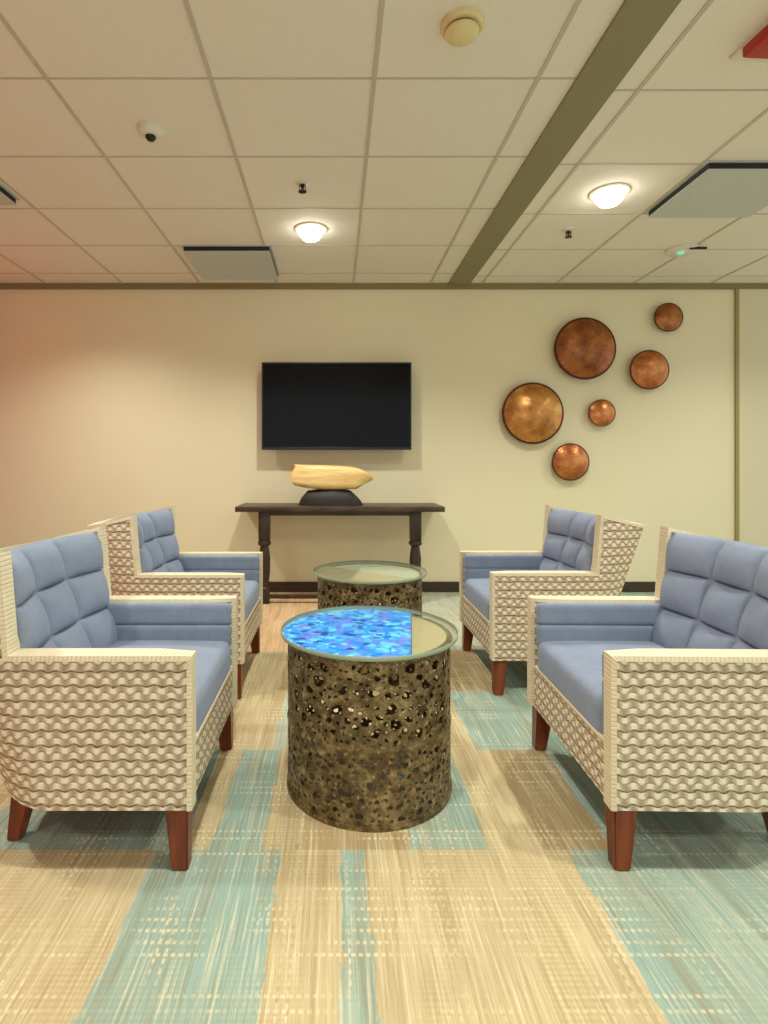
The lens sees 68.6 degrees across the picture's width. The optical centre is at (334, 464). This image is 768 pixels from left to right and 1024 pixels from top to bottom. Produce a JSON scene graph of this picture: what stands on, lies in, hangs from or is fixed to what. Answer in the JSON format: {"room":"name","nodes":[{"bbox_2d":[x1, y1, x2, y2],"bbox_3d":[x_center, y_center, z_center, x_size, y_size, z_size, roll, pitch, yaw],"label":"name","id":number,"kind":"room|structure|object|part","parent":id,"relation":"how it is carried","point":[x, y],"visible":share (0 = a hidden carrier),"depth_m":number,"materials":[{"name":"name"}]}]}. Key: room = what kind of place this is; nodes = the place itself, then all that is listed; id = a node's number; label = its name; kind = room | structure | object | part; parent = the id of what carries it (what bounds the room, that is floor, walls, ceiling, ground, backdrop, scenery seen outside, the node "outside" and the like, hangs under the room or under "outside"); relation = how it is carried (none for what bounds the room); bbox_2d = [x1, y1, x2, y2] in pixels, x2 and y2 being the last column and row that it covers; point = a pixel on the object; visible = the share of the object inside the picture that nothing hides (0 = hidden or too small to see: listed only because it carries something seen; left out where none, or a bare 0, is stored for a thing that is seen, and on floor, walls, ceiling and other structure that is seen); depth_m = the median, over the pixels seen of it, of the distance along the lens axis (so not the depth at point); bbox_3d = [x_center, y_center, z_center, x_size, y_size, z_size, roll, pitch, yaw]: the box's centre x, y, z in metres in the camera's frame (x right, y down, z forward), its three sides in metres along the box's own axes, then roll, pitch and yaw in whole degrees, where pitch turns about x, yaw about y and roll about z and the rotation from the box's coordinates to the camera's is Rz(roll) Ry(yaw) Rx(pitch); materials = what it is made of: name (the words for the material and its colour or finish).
{"room":"lounge waiting area","nodes":[
{"label":"lounge waiting area","id":0,"kind":"room"},
{"bbox_2d":[0,0,767,283],"bbox_3d":[1.150,-1.490,0.980,8.100,0.104,7.160,0,0,0],"label":"ceiling","id":1,"kind":"structure","parent":0,"point":[406,141],"depth_m":2.44,"materials":[{"name":"tile"}]},
{"bbox_2d":[0,183,19,204],"bbox_3d":[-2.005,-1.423,2.755,0.594,0.038,0.574,0,0,0],"label":"ceiling vent","id":2,"kind":"object","parent":1,"relation":"in","point":[7,197],"visible":1,"depth_m":2.96,"materials":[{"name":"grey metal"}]},
{"bbox_3d":[-2.005,-1.406,2.755,0.570,0.004,0.550,0,0,0],"label":"panel","id":3,"kind":"part","parent":2,"relation":"part of","materials":[{"name":"black metal"}]},
{"bbox_2d":[137,121,163,141],"bbox_3d":[-0.790,-1.415,2.400,0.110,0.054,0.110,0,0,0],"label":"security camera","id":4,"kind":"object","parent":1,"relation":"attached to","point":[152,131],"visible":1,"depth_m":2.37,"materials":[{"name":"white plastic"}]},
{"bbox_2d":[181,245,279,279],"bbox_3d":[-0.715,-1.423,3.960,0.594,0.038,0.584,0,0,0],"label":"ceiling vent","id":5,"kind":"object","parent":1,"relation":"in","point":[212,262],"visible":1,"depth_m":3.86,"materials":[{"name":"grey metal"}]},
{"bbox_2d":[296,179,308,193],"bbox_3d":[-0.166,-1.419,2.860,0.068,0.046,0.068,0,0,0],"label":"sprinkler head","id":6,"kind":"object","parent":1,"relation":"attached to","point":[302,183],"visible":1,"depth_m":2.85},
{"bbox_3d":[-0.166,-1.415,2.860,0.032,0.035,0.022,0,0,0],"label":"frame","id":7,"kind":"part","parent":6,"relation":"part of","materials":[{"name":"metal"}]},
{"bbox_2d":[295,222,326,241],"bbox_3d":[-0.147,-1.404,3.420,0.200,0.076,0.200,0,0,0],"label":"recessed light","id":8,"kind":"object","parent":1,"relation":"in","point":[308,231],"visible":1,"depth_m":3.37,"materials":[{"name":"white glass"}]},
{"bbox_2d":[440,6,483,46],"bbox_3d":[0.415,-1.416,1.830,0.140,0.052,0.140,0,0,0],"label":"smoke detector","id":9,"kind":"object","parent":1,"relation":"attached to","point":[461,26],"visible":1,"depth_m":1.80,"materials":[{"name":"beige plastic"}]},
{"bbox_2d":[448,0,681,283],"bbox_3d":[0.983,-1.436,0.919,0.170,0.012,7.038,0,0,0],"label":"ceiling beam","id":10,"kind":"structure","parent":1,"relation":"attached to","point":[636,23],"depth_m":2.27,"materials":[{"name":"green paint"}]},
{"bbox_2d":[562,227,573,238],"bbox_3d":[1.430,-1.419,3.430,0.068,0.046,0.068,0,0,0],"label":"sprinkler head","id":11,"kind":"object","parent":1,"relation":"attached to","point":[568,230],"visible":1,"depth_m":3.42},
{"bbox_2d":[589,183,630,207],"bbox_3d":[1.450,-1.404,2.960,0.200,0.076,0.200,0,0,0],"label":"recessed light","id":12,"kind":"object","parent":1,"relation":"in","point":[610,195],"visible":1,"depth_m":2.92,"materials":[{"name":"white glass"}]},
{"bbox_2d":[665,243,706,256],"bbox_3d":[2.325,-1.421,3.740,0.210,0.043,0.200,0,0,0],"label":"sensor","id":13,"kind":"object","parent":1,"relation":"attached to","point":[681,250],"visible":1,"depth_m":3.70,"materials":[{"name":"white plastic"}]},
{"bbox_2d":[676,250,684,254],"bbox_3d":[2.300,-1.411,3.730,0.052,0.025,0.052,0,0,0],"label":"indicator light","id":14,"kind":"object","parent":13,"relation":"attached to","point":[678,252],"depth_m":3.71,"materials":[{"name":"green plastic"}]},
{"bbox_2d":[645,160,767,217],"bbox_3d":[2.060,-1.423,2.920,0.594,0.038,0.544,0,0,0],"label":"ceiling panel","id":15,"kind":"object","parent":1,"relation":"in","point":[718,188],"visible":1,"depth_m":2.89,"materials":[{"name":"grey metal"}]},
{"bbox_2d":[729,21,767,61],"bbox_3d":[1.494,-1.403,1.849,0.193,0.078,0.275,0,0,-4],"label":"fire alarm","id":16,"kind":"object","parent":1,"relation":"attached to","point":[755,48],"visible":1,"depth_m":1.89,"materials":[{"name":"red plastic"}]},
{"bbox_2d":[0,592,767,1023],"bbox_3d":[1.150,1.060,0.980,8.100,0.100,7.160,0,0,0],"label":"floor","id":17,"kind":"structure","parent":0,"point":[507,905],"depth_m":1.30,"materials":[{"name":"carpet"}]},
{"bbox_2d":[0,526,236,869],"bbox_3d":[-0.717,0.615,1.705,0.728,0.790,0.649,0,0,0],"label":"armchair","id":18,"kind":"object","parent":17,"relation":"on","point":[109,702],"visible":1,"depth_m":1.39,"materials":[{"name":"wicker"}]},
{"bbox_3d":[-0.844,0.929,1.520,0.078,0.161,0.054,0,0,0],"label":"leg","id":19,"kind":"part","parent":18,"relation":"part of","materials":[{"name":"red wood"}]},
{"bbox_2d":[7,532,116,648],"bbox_3d":[-0.880,0.431,1.705,0.261,0.387,0.552,0,0,0],"label":"cushion","id":20,"kind":"object","parent":18,"relation":"on","point":[59,590],"depth_m":1.71,"materials":[{"name":"blue fabric"}]},
{"bbox_2d":[107,640,230,732],"bbox_3d":[-0.582,0.663,1.705,0.443,0.142,0.516,0,0,0],"label":"seat cushion","id":21,"kind":"object","parent":18,"relation":"on","point":[213,657],"depth_m":1.78,"materials":[{"name":"blue fabric"}]},
{"bbox_3d":[-0.396,0.930,1.421,0.060,0.159,0.060,0,0,0],"label":"leg","id":22,"kind":"part","parent":18,"relation":"part of","materials":[{"name":"red wood"}]},
{"bbox_3d":[-0.396,0.930,1.989,0.060,0.159,0.060,0,0,0],"label":"leg","id":23,"kind":"part","parent":18,"relation":"part of","materials":[{"name":"red wood"}]},
{"bbox_2d":[86,506,262,698],"bbox_3d":[-0.757,0.615,2.725,0.728,0.790,0.649,0,0,0],"label":"armchair","id":24,"kind":"object","parent":17,"relation":"on","point":[145,558],"visible":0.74,"depth_m":2.46,"materials":[{"name":"beige wicker"}]},
{"bbox_2d":[132,509,183,571],"bbox_3d":[-0.920,0.431,2.725,0.261,0.387,0.552,0,0,0],"label":"cushion","id":25,"kind":"object","parent":24,"relation":"on","point":[157,543],"depth_m":2.82,"materials":[{"name":"blue fabric"}]},
{"bbox_3d":[-0.436,0.930,2.441,0.060,0.159,0.060,0,0,0],"label":"leg","id":26,"kind":"part","parent":24,"relation":"part of","materials":[{"name":"red wood"}]},
{"bbox_2d":[245,580,258,621],"bbox_3d":[-0.622,0.663,2.725,0.443,0.142,0.516,0,0,0],"label":"seat cushion","id":27,"kind":"object","parent":24,"relation":"on","point":[251,586],"depth_m":2.75,"materials":[{"name":"blue fabric"}]},
{"bbox_3d":[-0.436,0.930,3.009,0.060,0.159,0.060,0,0,0],"label":"leg","id":28,"kind":"part","parent":24,"relation":"part of","materials":[{"name":"red wood"}]},
{"bbox_2d":[235,503,444,603],"bbox_3d":[0.036,0.656,4.252,1.520,0.708,0.414,0,0,0],"label":"console table","id":29,"kind":"object","parent":17,"relation":"on","point":[265,510],"visible":0.7,"depth_m":4.06,"materials":[{"name":"brown wood"}]},
{"bbox_3d":[-0.516,0.674,4.098,0.098,0.672,0.098,0,0,0],"label":"leg","id":30,"kind":"part","parent":29,"relation":"part of","materials":[{"name":"brown wood"}]},
{"bbox_2d":[290,464,373,505],"bbox_3d":[-0.021,0.148,4.210,0.632,0.309,0.180,0,0,0],"label":"wooden sculpture","id":31,"kind":"object","parent":29,"relation":"on","point":[330,483],"visible":0.97,"depth_m":4.15,"materials":[{"name":"beige wood"}]},
{"bbox_3d":[0.588,0.674,4.098,0.098,0.672,0.098,0,0,0],"label":"leg","id":32,"kind":"part","parent":29,"relation":"part of","materials":[{"name":"brown wood"}]},
{"bbox_2d":[281,605,457,832],"bbox_3d":[0.108,0.765,1.800,0.562,0.489,0.562,0,0,13],"label":"table","id":33,"kind":"object","parent":17,"relation":"on","point":[355,638],"visible":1,"depth_m":1.60,"materials":[{"name":"brown metal"}]},
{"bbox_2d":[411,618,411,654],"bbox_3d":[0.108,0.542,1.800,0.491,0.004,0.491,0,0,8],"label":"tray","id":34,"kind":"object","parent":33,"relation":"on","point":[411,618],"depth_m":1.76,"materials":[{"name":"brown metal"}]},
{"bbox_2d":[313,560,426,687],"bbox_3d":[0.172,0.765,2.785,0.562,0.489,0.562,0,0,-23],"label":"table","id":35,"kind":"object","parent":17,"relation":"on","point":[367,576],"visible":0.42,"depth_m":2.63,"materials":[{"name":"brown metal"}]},
{"bbox_2d":[459,505,644,694],"bbox_3d":[1.049,0.615,2.765,0.728,0.790,0.649,0,0,0],"label":"armchair","id":36,"kind":"object","parent":17,"relation":"on","point":[582,553],"visible":0.83,"depth_m":2.48,"materials":[{"name":"beige wicker"}]},
{"bbox_3d":[0.728,0.930,3.049,0.060,0.159,0.060,0,0,0],"label":"leg","id":37,"kind":"part","parent":36,"relation":"part of","materials":[{"name":"red wood"}]},
{"bbox_2d":[465,578,488,619],"bbox_3d":[0.913,0.663,2.765,0.443,0.142,0.516,0,0,0],"label":"seat cushion","id":38,"kind":"object","parent":36,"relation":"on","point":[476,589],"depth_m":2.78,"materials":[{"name":"blue fabric"}]},
{"bbox_3d":[0.728,0.930,2.481,0.060,0.159,0.060,0,0,0],"label":"leg","id":39,"kind":"part","parent":36,"relation":"part of","materials":[{"name":"red wood"}]},
{"bbox_2d":[538,509,595,570],"bbox_3d":[1.212,0.431,2.765,0.261,0.387,0.552,0,0,0],"label":"cushion","id":40,"kind":"object","parent":36,"relation":"on","point":[570,536],"depth_m":2.81,"materials":[{"name":"blue fabric"}]},
{"bbox_2d":[527,526,767,870],"bbox_3d":[1.053,0.615,1.698,0.728,0.790,0.649,0,0,1],"label":"armchair","id":41,"kind":"object","parent":17,"relation":"on","point":[661,699],"visible":1,"depth_m":1.43,"materials":[{"name":"beige wicker"}]},
{"bbox_3d":[0.738,0.930,1.988,0.060,0.159,0.060,0,0,1],"label":"leg","id":42,"kind":"part","parent":41,"relation":"part of","materials":[{"name":"red wood"}]},
{"bbox_2d":[538,641,666,734],"bbox_3d":[0.917,0.663,1.700,0.443,0.142,0.516,0,0,1],"label":"seat cushion","id":43,"kind":"object","parent":41,"relation":"on","point":[570,672],"depth_m":1.72,"materials":[{"name":"blue fabric"}]},
{"bbox_3d":[0.726,0.930,1.421,0.060,0.159,0.060,0,0,1],"label":"leg","id":44,"kind":"part","parent":41,"relation":"part of","materials":[{"name":"red wood"}]},
{"bbox_2d":[652,533,767,648],"bbox_3d":[1.216,0.431,1.694,0.261,0.387,0.552,0,0,1],"label":"cushion","id":45,"kind":"object","parent":41,"relation":"on","point":[713,593],"depth_m":1.74,"materials":[{"name":"blue fabric"}]},
{"bbox_3d":[1.176,0.929,1.510,0.077,0.161,0.054,0,0,1],"label":"leg","id":46,"kind":"part","parent":41,"relation":"part of","materials":[{"name":"red wood"}]},
{"bbox_2d":[0,289,767,581],"bbox_3d":[1.150,-0.216,4.504,8.100,2.452,0.112,0,0,0],"label":"wall","id":47,"kind":"structure","parent":0,"point":[115,403],"depth_m":4.46,"materials":[{"name":"beige paint"}]},
{"bbox_2d":[262,362,410,449],"bbox_3d":[0.012,-0.457,4.397,1.160,0.678,0.121,0,0,0],"label":"television","id":48,"kind":"object","parent":47,"relation":"attached to","point":[306,405],"visible":1,"depth_m":4.34,"materials":[{"name":"black screen glass"},{"name":"black plastic"}]},
{"bbox_2d":[0,283,767,288],"bbox_3d":[1.200,-1.419,4.448,8.000,0.045,0.020,0,0,0],"label":"trim","id":49,"kind":"structure","parent":47,"relation":"attached to","point":[2,285],"depth_m":4.44,"materials":[{"name":"green paint"}]},
{"bbox_2d":[269,582,655,591],"bbox_3d":[0.190,0.969,4.453,5.980,0.082,0.014,0,0,0],"label":"baseboard","id":50,"kind":"structure","parent":47,"relation":"attached to","point":[273,586],"depth_m":4.45,"materials":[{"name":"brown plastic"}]},
{"bbox_2d":[502,382,563,443],"bbox_3d":[1.555,-0.406,4.393,0.486,0.486,0.133,0,0,0],"label":"disc","id":51,"kind":"object","parent":47,"relation":"attached to","point":[532,412],"visible":1,"depth_m":4.36,"materials":[{"name":"orange metal"}]},
{"bbox_2d":[552,443,588,480],"bbox_3d":[1.855,-0.024,4.412,0.297,0.297,0.095,0,0,0],"label":"disc","id":52,"kind":"object","parent":47,"relation":"attached to","point":[570,461],"visible":1,"depth_m":4.39,"materials":[{"name":"orange metal"}]},
{"bbox_2d":[554,317,615,379],"bbox_3d":[1.965,-0.916,4.393,0.489,0.489,0.134,0,0,0],"label":"disc","id":53,"kind":"object","parent":47,"relation":"attached to","point":[584,347],"visible":1,"depth_m":4.36,"materials":[{"name":"orange metal"}]},
{"bbox_2d":[588,399,615,426],"bbox_3d":[2.103,-0.410,4.420,0.215,0.215,0.079,0,0,0],"label":"disc","id":54,"kind":"object","parent":47,"relation":"attached to","point":[601,412],"visible":1,"depth_m":4.40,"materials":[{"name":"orange metal"}]},
{"bbox_2d":[629,350,668,389],"bbox_3d":[2.474,-0.750,4.411,0.313,0.313,0.098,0,0,0],"label":"disc","id":55,"kind":"object","parent":47,"relation":"attached to","point":[649,369],"visible":1,"depth_m":4.38,"materials":[{"name":"orange metal"}]},
{"bbox_2d":[654,303,682,331],"bbox_3d":[2.628,-1.164,4.419,0.229,0.229,0.082,0,0,0],"label":"disc","id":56,"kind":"object","parent":47,"relation":"attached to","point":[668,317],"visible":1,"depth_m":4.40,"materials":[{"name":"orange metal"}]},
{"bbox_2d":[734,289,738,541],"bbox_3d":[3.194,-0.194,4.450,0.028,2.407,0.020,0,0,0],"label":"trim","id":57,"kind":"structure","parent":47,"relation":"attached to","point":[736,291],"depth_m":4.44,"materials":[{"name":"paint"}]}
]}

